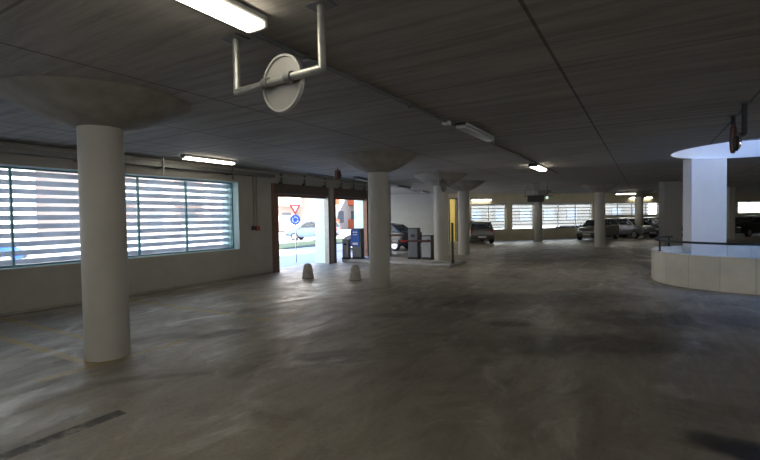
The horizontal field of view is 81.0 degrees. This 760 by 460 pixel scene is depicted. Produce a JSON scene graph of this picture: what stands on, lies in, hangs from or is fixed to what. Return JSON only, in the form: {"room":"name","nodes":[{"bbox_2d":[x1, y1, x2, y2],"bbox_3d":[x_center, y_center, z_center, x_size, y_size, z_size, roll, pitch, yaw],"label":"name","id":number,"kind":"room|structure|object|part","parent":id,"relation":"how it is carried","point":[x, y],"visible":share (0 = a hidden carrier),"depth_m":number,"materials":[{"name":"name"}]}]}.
{"room":"parking garage","nodes":[
{"label":"parking garage","id":0,"kind":"room"},
{"bbox_2d":[0,141,391,313],"bbox_3d":[-6.165,-0.058,8.851,0.650,3.000,24.900,0,2,31],"label":"wall","id":1,"kind":"structure","parent":0,"point":[35,287],"depth_m":10.55,"materials":[{"name":"white paint"}]},
{"bbox_2d":[0,164,239,269],"bbox_3d":[-7.047,-0.206,7.368,0.650,1.830,11.460,0,2,31],"label":"window blinds","id":2,"kind":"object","parent":1,"relation":"in","point":[230,193],"depth_m":9.96,"materials":[{"name":"teal metal"}]},
{"bbox_3d":[-6.848,0.701,7.284,0.220,0.015,11.456,0,2,31],"label":"sill","id":3,"kind":"part","parent":2,"relation":"part of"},
{"bbox_2d":[0,271,272,316],"bbox_3d":[-7.706,1.535,5.620,0.012,0.050,17.670,0,2,31],"label":"baseboard","id":4,"kind":"structure","parent":1,"relation":"attached to","point":[212,281],"depth_m":9.78,"materials":[{"name":"concrete"}]},
{"bbox_2d":[252,176,259,230],"bbox_3d":[-3.517,-0.742,12.582,0.080,1.530,0.260,0,2,31],"label":"conduit","id":5,"kind":"object","parent":1,"relation":"attached to","point":[256,228],"visible":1,"depth_m":12.59,"materials":[{"name":"metal"}]},
{"bbox_2d":[271,173,330,272],"bbox_3d":[-2.712,-0.256,14.537,0.775,2.960,2.830,0,2,31],"label":"door","id":6,"kind":"structure","parent":1,"relation":"in","point":[321,195],"depth_m":14.94,"materials":[{"name":"brown metal"}]},
{"bbox_3d":[-3.244,-0.064,13.394,0.320,2.660,0.310,0,2,31],"label":"guide rail","id":7,"kind":"part","parent":6,"relation":"part of","materials":[{"name":"brown metal"}]},
{"bbox_2d":[278,194,325,198],"bbox_3d":[-2.576,-1.090,14.425,0.050,0.090,2.630,0,2,31],"label":"curtain","id":8,"kind":"object","parent":6,"relation":"hanging from","point":[279,195],"depth_m":14.43,"materials":[{"name":"metal"}]},
{"bbox_3d":[-1.844,-0.150,15.614,0.175,2.660,0.100,0,2,31],"label":"guide rail","id":9,"kind":"part","parent":6,"relation":"part of","materials":[{"name":"metal"}]},
{"bbox_2d":[334,180,368,262],"bbox_3d":[-1.285,-0.347,16.933,0.775,2.960,2.250,0,2,31],"label":"door","id":10,"kind":"structure","parent":1,"relation":"in","point":[360,197],"depth_m":17.66,"materials":[{"name":"brown metal"}]},
{"bbox_3d":[-1.715,-0.162,15.962,0.320,2.660,0.130,0,2,31],"label":"guide rail","id":11,"kind":"part","parent":10,"relation":"part of","materials":[{"name":"brown metal"}]},
{"bbox_2d":[336,197,364,200],"bbox_3d":[-1.150,-1.181,16.820,0.050,0.090,2.050,0,2,31],"label":"curtain","id":12,"kind":"object","parent":10,"relation":"hanging from","point":[340,198],"depth_m":16.77,"materials":[{"name":"metal"}]},
{"bbox_3d":[-0.565,-0.232,17.760,0.175,2.660,0.100,0,2,31],"label":"guide rail","id":13,"kind":"part","parent":10,"relation":"part of","materials":[{"name":"brown metal"}]},
{"bbox_2d":[0,226,553,267],"bbox_3d":[-20.805,0.451,53.164,69.850,0.095,150.000,0,2,31],"label":"ground","id":14,"kind":"structure","parent":0,"point":[305,255],"depth_m":26.87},
{"bbox_2d":[0,247,26,265],"bbox_3d":[-14.075,0.681,14.481,1.800,1.448,3.910,0,2,26],"label":"car","id":15,"kind":"object","parent":14,"relation":"on","point":[8,248],"visible":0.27,"depth_m":15.35,"materials":[{"name":"blue paint"}]},
{"bbox_2d":[35,171,301,239],"bbox_3d":[-20.822,-5.664,48.283,11.400,12.400,24.600,0,2,31],"label":"apartment building","id":16,"kind":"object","parent":14,"relation":"on","point":[285,211],"visible":0.06,"depth_m":40.63,"materials":[{"name":"concrete"}]},
{"bbox_2d":[290,204,299,261],"bbox_3d":[-3.091,0.124,16.328,0.424,2.120,0.072,-1,2,0],"label":"traffic sign","id":17,"kind":"object","parent":14,"relation":"on","point":[295,219],"visible":1,"depth_m":16.28,"materials":[{"name":"metal"}]},
{"bbox_3d":[-3.105,-0.743,16.278,0.424,0.368,0.012,-1,2,0],"label":"yield plate","id":18,"kind":"part","parent":17,"relation":"part of","materials":[{"name":"metal"}]},
{"bbox_3d":[-3.099,-0.375,16.288,0.369,0.369,0.014,-1,2,0],"label":"round plate","id":19,"kind":"part","parent":17,"relation":"part of","materials":[{"name":"blue metal"}]},
{"bbox_2d":[286,220,341,240],"bbox_3d":[-4.867,0.012,32.704,3.910,1.448,1.800,-1,2,8],"label":"car","id":20,"kind":"object","parent":14,"relation":"on","point":[301,232],"visible":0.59,"depth_m":32.06,"materials":[{"name":"white paint"}]},
{"bbox_2d":[296,198,353,228],"bbox_3d":[-5.304,-7.045,70.431,11.400,13.400,26.600,0,2,31],"label":"apartment building","id":21,"kind":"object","parent":14,"relation":"on","point":[344,208],"visible":0.02,"depth_m":60.43,"materials":[{"name":"concrete"}]},
{"bbox_2d":[279,227,501,249],"bbox_3d":[3.522,0.345,41.294,3.800,0.035,45.500,0,2,31],"label":"grass strip","id":22,"kind":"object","parent":14,"relation":"on","point":[282,246],"visible":0.07,"depth_m":26.94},
{"bbox_2d":[471,203,647,227],"bbox_3d":[18.483,-5.267,65.180,40.600,9.400,10.600,-1,2,-13],"label":"apartment building","id":23,"kind":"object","parent":14,"relation":"on","point":[547,209],"visible":0.09,"depth_m":61.19,"materials":[{"name":"concrete"}]},
{"bbox_2d":[0,233,759,459],"bbox_3d":[10.718,1.065,18.002,28.000,0.300,57.810,0,2,31],"label":"floor","id":24,"kind":"structure","parent":0,"point":[562,348],"depth_m":4.73,"materials":[{"name":"concrete"}]},
{"bbox_2d":[0,75,190,361],"bbox_3d":[-3.267,0.001,5.264,1.980,2.998,1.980,0,2,31],"label":"round column","id":25,"kind":"structure","parent":24,"relation":"on","point":[100,111],"depth_m":5.05,"materials":[{"name":"beige paint"}]},
{"bbox_2d":[302,263,313,278],"bbox_3d":[-1.932,1.086,11.906,0.330,0.405,0.330,0,2,31],"label":"bollard","id":26,"kind":"object","parent":24,"relation":"on","point":[307,273],"visible":1,"depth_m":11.80,"materials":[{"name":"concrete"}]},
{"bbox_2d":[349,264,361,280],"bbox_3d":[-0.634,1.081,11.388,0.330,0.405,0.330,0,2,31],"label":"bollard","id":27,"kind":"object","parent":24,"relation":"on","point":[355,274],"visible":1,"depth_m":11.28,"materials":[{"name":"concrete"}]},
{"bbox_2d":[337,150,417,287],"bbox_3d":[-0.026,-0.194,10.256,1.860,2.998,1.860,0,2,31],"label":"round column","id":28,"kind":"structure","parent":24,"relation":"on","point":[377,163],"depth_m":10.04,"materials":[{"name":"beige paint"}]},
{"bbox_2d":[344,223,421,250],"bbox_3d":[0.082,0.298,22.088,3.965,1.332,1.656,0,2,31],"label":"parked car","id":29,"kind":"object","parent":24,"relation":"on","point":[395,246],"visible":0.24,"depth_m":20.86,"materials":[{"name":"black paint"}]},
{"bbox_2d":[342,256,465,266],"bbox_3d":[0.769,1.086,15.671,4.210,0.104,1.370,0,2,31],"label":"traffic island","id":30,"kind":"object","parent":24,"relation":"on","point":[393,260],"depth_m":14.94,"materials":[{"name":"concrete"}]},
{"bbox_2d":[342,239,350,258],"bbox_3d":[-1.221,0.690,16.206,0.270,0.720,0.290,0,2,17],"label":"ticket machine","id":31,"kind":"object","parent":30,"relation":"on","point":[346,243],"visible":0.97,"depth_m":16.09,"materials":[{"name":"black metal"}]},
{"bbox_3d":[-1.255,0.668,16.096,0.220,0.610,0.030,0,2,17],"label":"panel","id":32,"kind":"part","parent":31,"relation":"part of","materials":[{"name":"grey metal"}]},
{"bbox_2d":[350,228,364,258],"bbox_3d":[-0.812,0.493,16.208,0.415,1.100,0.391,0,2,17],"label":"ticket machine","id":33,"kind":"object","parent":30,"relation":"on","point":[356,234],"visible":1,"depth_m":16.05,"materials":[{"name":"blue metal"}]},
{"bbox_3d":[-0.902,0.290,16.046,0.340,0.594,0.030,0,2,17],"label":"sign panel","id":34,"kind":"part","parent":33,"relation":"part of","materials":[{"name":"blue metal"}]},
{"bbox_3d":[-0.842,0.473,16.065,0.340,0.990,0.030,0,2,17],"label":"panel","id":35,"kind":"part","parent":33,"relation":"part of","materials":[{"name":"blue metal"}]},
{"bbox_2d":[368,232,401,249],"bbox_3d":[0.191,0.548,16.167,1.222,0.960,0.438,-1,2,-1],"label":"barrier","id":36,"kind":"object","parent":30,"relation":"on","point":[368,232],"visible":0.19,"depth_m":15.95,"materials":[{"name":"plastic"}]},
{"bbox_2d":[391,235,433,259],"bbox_3d":[1.256,0.610,15.526,1.670,0.840,0.469,-1,2,7],"label":"barrier","id":37,"kind":"object","parent":30,"relation":"on","point":[427,241],"visible":0.9,"depth_m":15.35,"materials":[{"name":"metal"}]},
{"bbox_3d":[1.228,0.377,15.308,1.670,0.070,0.035,-1,2,7],"label":"arm","id":38,"kind":"part","parent":37,"relation":"part of"},
{"bbox_3d":[1.603,0.579,15.377,0.320,0.720,0.030,0,2,27],"label":"panel","id":39,"kind":"part","parent":37,"relation":"part of","materials":[{"name":"grey metal"}]},
{"bbox_2d":[408,228,420,258],"bbox_3d":[1.219,0.474,15.770,0.390,1.100,0.350,0,2,25],"label":"ticket machine","id":40,"kind":"object","parent":30,"relation":"on","point":[414,248],"visible":0.99,"depth_m":15.63,"materials":[{"name":"black metal"}]},
{"bbox_3d":[1.158,0.454,15.637,0.340,0.990,0.030,0,2,25],"label":"panel","id":41,"kind":"part","parent":40,"relation":"part of","materials":[{"name":"grey metal"}]},
{"bbox_2d":[451,223,453,262],"bbox_3d":[2.322,0.410,14.260,0.100,1.280,0.520,-1,2,8],"label":"post","id":42,"kind":"object","parent":30,"relation":"on","point":[452,230],"visible":1,"depth_m":14.01,"materials":[{"name":"black metal"}]},
{"bbox_2d":[414,172,466,260],"bbox_3d":[2.064,-0.365,15.095,1.800,2.998,1.800,0,2,31],"label":"round column","id":43,"kind":"structure","parent":24,"relation":"on","point":[440,198],"depth_m":14.88,"materials":[{"name":"beige paint"}]},
{"bbox_2d":[449,180,484,254],"bbox_3d":[3.458,-0.482,18.394,1.800,2.998,1.800,0,2,31],"label":"round column","id":44,"kind":"structure","parent":24,"relation":"on","point":[463,187],"depth_m":18.18,"materials":[{"name":"beige paint"}]},
{"bbox_2d":[470,220,493,243],"bbox_3d":[5.665,0.085,26.455,1.656,1.332,3.597,-1,2,0],"label":"parked car","id":45,"kind":"object","parent":24,"relation":"on","point":[481,233],"visible":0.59,"depth_m":24.76,"materials":[{"name":"grey paint"}]},
{"bbox_3d":[5.967,-0.022,26.286,0.405,0.626,0.156,-1,2,0],"label":"seat","id":46,"kind":"part","parent":45,"relation":"part of","materials":[{"name":"plastic"}]},
{"bbox_2d":[524,190,551,241],"bbox_3d":[9.348,-0.802,26.310,1.600,2.998,1.600,0,2,31],"label":"round column","id":47,"kind":"structure","parent":24,"relation":"on","point":[537,205],"depth_m":26.11,"materials":[{"name":"beige paint"}]},
{"bbox_2d":[576,218,619,239],"bbox_3d":[13.505,-0.071,27.573,3.597,1.332,1.656,-2,2,-44],"label":"parked car","id":48,"kind":"object","parent":24,"relation":"on","point":[613,230],"visible":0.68,"depth_m":27.09,"materials":[{"name":"silver paint"}]},
{"bbox_2d":[582,183,617,246],"bbox_3d":[10.549,-0.679,21.349,1.600,2.998,1.600,0,2,31],"label":"round column","id":49,"kind":"structure","parent":24,"relation":"on","point":[599,190],"depth_m":21.14,"materials":[{"name":"beige paint"}]},
{"bbox_2d":[607,217,658,238],"bbox_3d":[16.372,-0.165,29.284,1.656,1.332,3.965,-1,2,-12],"label":"parked car","id":50,"kind":"object","parent":24,"relation":"on","point":[626,229],"visible":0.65,"depth_m":28.03,"materials":[{"name":"grey paint"}]},
{"bbox_2d":[625,190,653,238],"bbox_3d":[16.398,-0.966,28.161,1.600,2.998,1.600,0,2,31],"label":"round column","id":51,"kind":"structure","parent":24,"relation":"on","point":[640,194],"depth_m":27.94,"materials":[{"name":"beige paint"}]},
{"bbox_2d":[643,217,682,236],"bbox_3d":[18.680,-0.207,29.497,1.656,1.332,3.597,-1,2,-10],"label":"parked car","id":52,"kind":"object","parent":24,"relation":"on","point":[655,223],"visible":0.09,"depth_m":29.53,"materials":[{"name":"paint"}]},
{"bbox_2d":[658,181,681,246],"bbox_3d":[13.181,-0.687,20.209,0.798,2.998,0.428,-1,2,0],"label":"square pillar","id":53,"kind":"structure","parent":24,"relation":"on","point":[670,192],"depth_m":20.01,"materials":[{"name":"grey paint"}]},
{"bbox_2d":[651,245,759,294],"bbox_3d":[8.685,0.827,9.975,4.440,0.700,4.040,0,2,31],"label":"parapet","id":54,"kind":"object","parent":24,"relation":"on","point":[738,271],"visible":0.91,"depth_m":9.22,"materials":[{"name":"white concrete"}]},
{"bbox_2d":[655,236,759,250],"bbox_3d":[8.672,0.338,9.952,4.300,0.280,3.892,0,2,31],"label":"guard rail","id":55,"kind":"object","parent":54,"relation":"attached to","point":[659,237],"visible":0.99,"depth_m":9.37,"materials":[{"name":"black metal"}]},
{"bbox_3d":[8.672,0.220,9.951,4.300,0.045,3.886,0,2,31],"label":"rail","id":56,"kind":"part","parent":55,"relation":"part of","materials":[{"name":"black metal"}]},
{"bbox_2d":[726,187,734,239],"bbox_3d":[19.713,-0.929,25.062,0.348,2.998,0.348,-1,2,0],"label":"square pillar","id":57,"kind":"structure","parent":24,"relation":"on","point":[730,228],"depth_m":24.91,"materials":[{"name":"beige paint"}]},
{"bbox_2d":[735,215,759,236],"bbox_3d":[24.036,-0.275,28.916,3.965,1.332,1.656,-1,2,-20],"label":"parked car","id":58,"kind":"object","parent":24,"relation":"on","point":[748,228],"visible":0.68,"depth_m":27.97,"materials":[{"name":"black paint"}]},
{"bbox_2d":[0,0,759,193],"bbox_3d":[10.625,-2.287,18.064,28.831,0.400,58.640,0,2,31],"label":"ceiling","id":59,"kind":"structure","parent":0,"point":[586,91],"depth_m":4.57,"materials":[{"name":"concrete"}]},
{"bbox_2d":[0,146,367,184],"bbox_3d":[-6.167,-1.347,7.930,0.285,0.370,22.400,0,2,31],"label":"cable tray","id":60,"kind":"object","parent":59,"relation":"hanging from","point":[3,149],"visible":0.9,"depth_m":9.90,"materials":[{"name":"metal"}]},
{"bbox_2d":[180,154,235,164],"bbox_3d":[-3.835,-1.577,10.014,0.150,0.095,1.380,0,2,31],"label":"lamp","id":61,"kind":"object","parent":59,"relation":"attached to","point":[183,156],"visible":1,"depth_m":9.90,"materials":[{"name":"white plastic"}]},
{"bbox_2d":[184,157,233,164],"bbox_3d":[-3.834,-1.555,10.015,0.126,0.050,1.320,0,2,31],"label":"diffuser","id":62,"kind":"object","parent":61,"relation":"attached to","point":[205,159],"depth_m":9.99,"materials":[{"name":"white plastic"}]},
{"bbox_2d":[177,0,267,33],"bbox_3d":[-1.248,-1.400,2.436,0.180,0.095,1.570,0,2,31],"label":"lamp","id":63,"kind":"object","parent":59,"relation":"attached to","point":[235,13],"visible":1,"depth_m":2.86,"materials":[{"name":"white plastic"}]},
{"bbox_2d":[221,0,337,112],"bbox_3d":[-0.732,-1.169,3.201,1.080,0.625,0.186,0,2,36],"label":"mirror","id":64,"kind":"object","parent":59,"relation":"hanging from","point":[282,84],"visible":1,"depth_m":3.18,"materials":[{"name":"metal"}]},
{"bbox_3d":[-1.112,-1.256,3.443,0.056,0.433,0.056,0,2,36],"label":"post","id":65,"kind":"part","parent":64,"relation":"part of","materials":[{"name":"metal"}]},
{"bbox_3d":[-0.382,-1.252,2.917,0.056,0.433,0.056,0,2,36],"label":"post","id":66,"kind":"part","parent":64,"relation":"part of","materials":[{"name":"metal"}]},
{"bbox_2d":[335,168,340,179],"bbox_3d":[-1.186,-1.578,12.547,0.120,0.330,0.180,0,2,31],"label":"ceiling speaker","id":67,"kind":"object","parent":59,"relation":"hanging from","point":[337,172],"visible":1,"depth_m":12.48,"materials":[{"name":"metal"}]},
{"bbox_2d":[354,176,367,181],"bbox_3d":[-0.626,-1.794,15.793,0.160,0.095,1.350,0,2,17],"label":"lamp","id":68,"kind":"object","parent":59,"relation":"attached to","point":[357,177],"visible":0.76,"depth_m":15.49,"materials":[{"name":"white plastic"}]},
{"bbox_2d":[308,173,416,191],"bbox_3d":[0.030,-1.929,18.976,0.311,0.028,11.666,0,2,21],"label":"conduit","id":69,"kind":"object","parent":59,"relation":"attached to","point":[308,173],"visible":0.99,"depth_m":15.97,"materials":[{"name":"metal"}]},
{"bbox_2d":[174,0,558,173],"bbox_3d":[0.388,-1.531,5.534,0.100,0.070,22.000,0,2,31],"label":"conduit","id":70,"kind":"object","parent":59,"relation":"attached to","point":[306,57],"visible":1,"depth_m":4.33,"materials":[{"name":"galvanised steel"},{"name":"steel"}]},
{"bbox_2d":[398,185,410,188],"bbox_3d":[1.123,-1.955,20.451,0.160,0.095,1.500,0,2,21],"label":"lamp","id":71,"kind":"object","parent":59,"relation":"attached to","point":[399,186],"visible":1,"depth_m":20.21,"materials":[{"name":"white plastic"}]},
{"bbox_2d":[437,171,449,191],"bbox_3d":[2.038,-1.524,14.135,0.186,0.630,1.000,0,2,31],"label":"mirror","id":72,"kind":"object","parent":59,"relation":"hanging from","point":[442,184],"visible":0.96,"depth_m":14.08,"materials":[{"name":"metal"}]},
{"bbox_2d":[456,122,494,141],"bbox_3d":[1.582,-1.583,7.266,0.170,0.095,1.450,0,2,31],"label":"lamp","id":73,"kind":"object","parent":59,"relation":"attached to","point":[465,127],"visible":1,"depth_m":7.04,"materials":[{"name":"white plastic"}]},
{"bbox_2d":[523,183,552,201],"bbox_3d":[6.920,-1.649,19.472,1.300,0.840,0.120,-1,2,0],"label":"sign","id":74,"kind":"object","parent":59,"relation":"hanging from","point":[538,198],"visible":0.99,"depth_m":19.42,"materials":[{"name":"plastic"}]},
{"bbox_2d":[529,163,546,170],"bbox_3d":[4.529,-1.786,12.723,0.240,0.095,1.400,0,2,31],"label":"lamp","id":75,"kind":"object","parent":59,"relation":"attached to","point":[534,166],"visible":0.96,"depth_m":12.35,"materials":[{"name":"white plastic"}]},
{"bbox_2d":[530,166,546,170],"bbox_3d":[4.529,-1.764,12.723,0.216,0.050,1.340,0,2,31],"label":"diffuser","id":76,"kind":"object","parent":75,"relation":"attached to","point":[539,168],"depth_m":12.55,"materials":[{"name":"white plastic"}]},
{"bbox_2d":[727,100,752,152],"bbox_3d":[4.911,-1.358,6.096,0.142,0.590,1.020,0,2,31],"label":"mirror","id":77,"kind":"object","parent":59,"relation":"hanging from","point":[735,137],"visible":1,"depth_m":5.88,"materials":[{"name":"black metal"}]},
{"bbox_3d":[5.125,-1.454,6.453,0.060,0.405,0.060,0,2,31],"label":"post","id":78,"kind":"part","parent":77,"relation":"part of","materials":[{"name":"black metal"}]},
{"bbox_3d":[4.695,-1.427,5.732,0.060,0.405,0.060,0,2,31],"label":"post","id":79,"kind":"part","parent":77,"relation":"part of","materials":[{"name":"black metal"}]},
{"bbox_2d":[391,194,448,241],"bbox_3d":[1.871,-0.708,27.058,4.900,3.000,0.028,-1,2,-14],"label":"brick wall","id":80,"kind":"structure","parent":0,"point":[409,210],"depth_m":27.09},
{"bbox_2d":[450,199,454,241],"bbox_3d":[4.211,-0.776,29.046,2.700,3.050,2.150,-1,2,-13],"label":"wall","id":81,"kind":"structure","parent":0,"point":[452,201],"depth_m":30.16,"materials":[{"name":"yellow paint"}]},
{"bbox_2d":[448,193,759,240],"bbox_3d":[18.459,-1.087,31.202,39.103,3.000,0.300,-1,2,-13],"label":"wall","id":82,"kind":"structure","parent":0,"point":[508,199],"depth_m":29.47,"materials":[{"name":"beige paint"}]},
{"bbox_2d":[449,198,457,241],"bbox_3d":[4.540,-0.632,27.858,0.580,2.720,0.320,-1,2,-13],"label":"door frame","id":83,"kind":"structure","parent":82,"relation":"in","point":[456,199],"depth_m":27.78,"materials":[{"name":"metal"}]},
{"bbox_2d":[471,204,505,229],"bbox_3d":[6.886,-0.824,28.440,2.440,1.665,0.205,-1,2,-13],"label":"window","id":84,"kind":"structure","parent":82,"relation":"in","point":[488,205],"depth_m":28.48,"materials":[{"name":"grey metal"}]},
{"bbox_2d":[512,204,533,229],"bbox_3d":[9.253,-0.877,29.008,1.610,1.665,0.205,-1,2,-13],"label":"window","id":85,"kind":"structure","parent":82,"relation":"in","point":[512,204],"depth_m":29.04,"materials":[{"name":"grey metal"}]},
{"bbox_2d":[542,203,591,228],"bbox_3d":[12.432,-0.949,29.770,3.950,1.665,0.205,-1,2,-13],"label":"window","id":86,"kind":"structure","parent":82,"relation":"in","point":[557,204],"depth_m":29.78,"materials":[{"name":"white glass"}]},
{"bbox_2d":[605,202,658,215],"bbox_3d":[17.433,-1.459,30.959,4.610,0.870,0.205,-1,2,-13],"label":"window","id":87,"kind":"structure","parent":82,"relation":"in","point":[617,204],"depth_m":30.92,"materials":[{"name":"white glass"}]},
{"bbox_2d":[738,202,759,212],"bbox_3d":[28.696,-1.714,33.660,4.500,0.870,0.205,-1,2,-13],"label":"window","id":88,"kind":"structure","parent":82,"relation":"in","point":[748,203],"depth_m":33.40,"materials":[{"name":"grey metal"}]},
{"bbox_2d":[683,158,726,255],"bbox_3d":[8.556,0.920,11.745,0.920,5.578,0.340,-1,2,0],"label":"wall pillar","id":89,"kind":"structure","parent":0,"point":[704,179],"depth_m":11.54,"materials":[{"name":"white paint"}]},
{"bbox_2d":[670,138,759,158],"bbox_3d":[8.608,-2.026,9.819,3.698,0.424,3.698,0,2,31],"label":"wall","id":90,"kind":"structure","parent":0,"point":[751,148],"depth_m":11.56,"materials":[{"name":"white paint"}]}
]}

